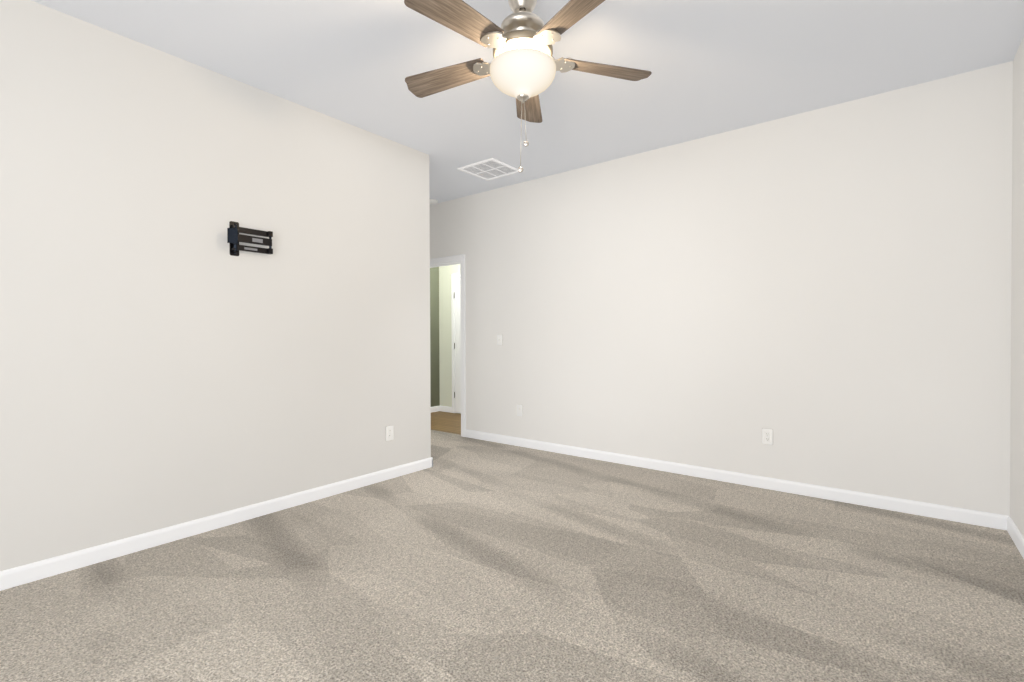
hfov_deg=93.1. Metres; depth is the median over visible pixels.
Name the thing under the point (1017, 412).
wall
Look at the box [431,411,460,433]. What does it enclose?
floor
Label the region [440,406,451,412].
baseboard
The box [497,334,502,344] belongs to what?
light switch
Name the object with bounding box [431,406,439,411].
baseboard
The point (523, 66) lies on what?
ceiling fan
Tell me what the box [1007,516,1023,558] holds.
baseboard
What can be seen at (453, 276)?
trim
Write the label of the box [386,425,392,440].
outlet
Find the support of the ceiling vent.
in the ceiling
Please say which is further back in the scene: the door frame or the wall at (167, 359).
the door frame
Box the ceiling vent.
[458,158,518,180]
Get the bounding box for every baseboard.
[0,457,432,590]
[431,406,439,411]
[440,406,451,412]
[465,430,1008,529]
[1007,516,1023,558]
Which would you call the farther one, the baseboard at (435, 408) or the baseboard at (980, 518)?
the baseboard at (435, 408)
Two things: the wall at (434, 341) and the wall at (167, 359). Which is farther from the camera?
the wall at (434, 341)
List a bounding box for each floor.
[0,430,1023,681]
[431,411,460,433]
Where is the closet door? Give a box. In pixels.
[454,277,460,412]
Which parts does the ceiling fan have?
blade, blade, lamp shade, blade, blade, blade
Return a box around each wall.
[0,0,430,571]
[430,61,1012,515]
[430,267,439,406]
[439,264,460,413]
[1010,37,1023,536]
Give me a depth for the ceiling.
2.85 m
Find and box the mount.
[227,221,272,255]
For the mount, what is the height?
0.215 m
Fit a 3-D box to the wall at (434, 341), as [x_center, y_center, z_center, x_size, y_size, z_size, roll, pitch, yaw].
[-1.518,-0.293,7.250,0.120,2.800,1.059,0,1,38]
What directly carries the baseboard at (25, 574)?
attached to the wall at (167, 359)
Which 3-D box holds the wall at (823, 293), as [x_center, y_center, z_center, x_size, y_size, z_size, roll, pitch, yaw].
[0.961,-0.275,4.557,5.467,2.800,0.120,0,1,38]
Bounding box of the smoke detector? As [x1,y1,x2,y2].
[430,199,437,204]
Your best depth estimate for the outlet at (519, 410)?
5.17 m
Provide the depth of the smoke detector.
5.77 m
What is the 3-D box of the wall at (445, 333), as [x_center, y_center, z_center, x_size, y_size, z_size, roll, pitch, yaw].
[0.471,-0.292,6.440,4.250,2.800,0.120,0,1,38]
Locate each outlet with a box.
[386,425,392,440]
[517,404,522,415]
[762,428,772,444]
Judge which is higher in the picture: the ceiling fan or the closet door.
the ceiling fan
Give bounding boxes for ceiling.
[31,0,1023,202]
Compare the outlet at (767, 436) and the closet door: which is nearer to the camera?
the outlet at (767, 436)
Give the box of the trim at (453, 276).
[451,273,459,412]
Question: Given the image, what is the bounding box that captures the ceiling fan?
[404,0,651,171]
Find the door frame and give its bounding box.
[430,254,465,436]
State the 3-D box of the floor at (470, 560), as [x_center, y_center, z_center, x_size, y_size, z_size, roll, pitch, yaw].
[-0.991,1.183,2.547,6.046,0.060,5.601,0,1,38]

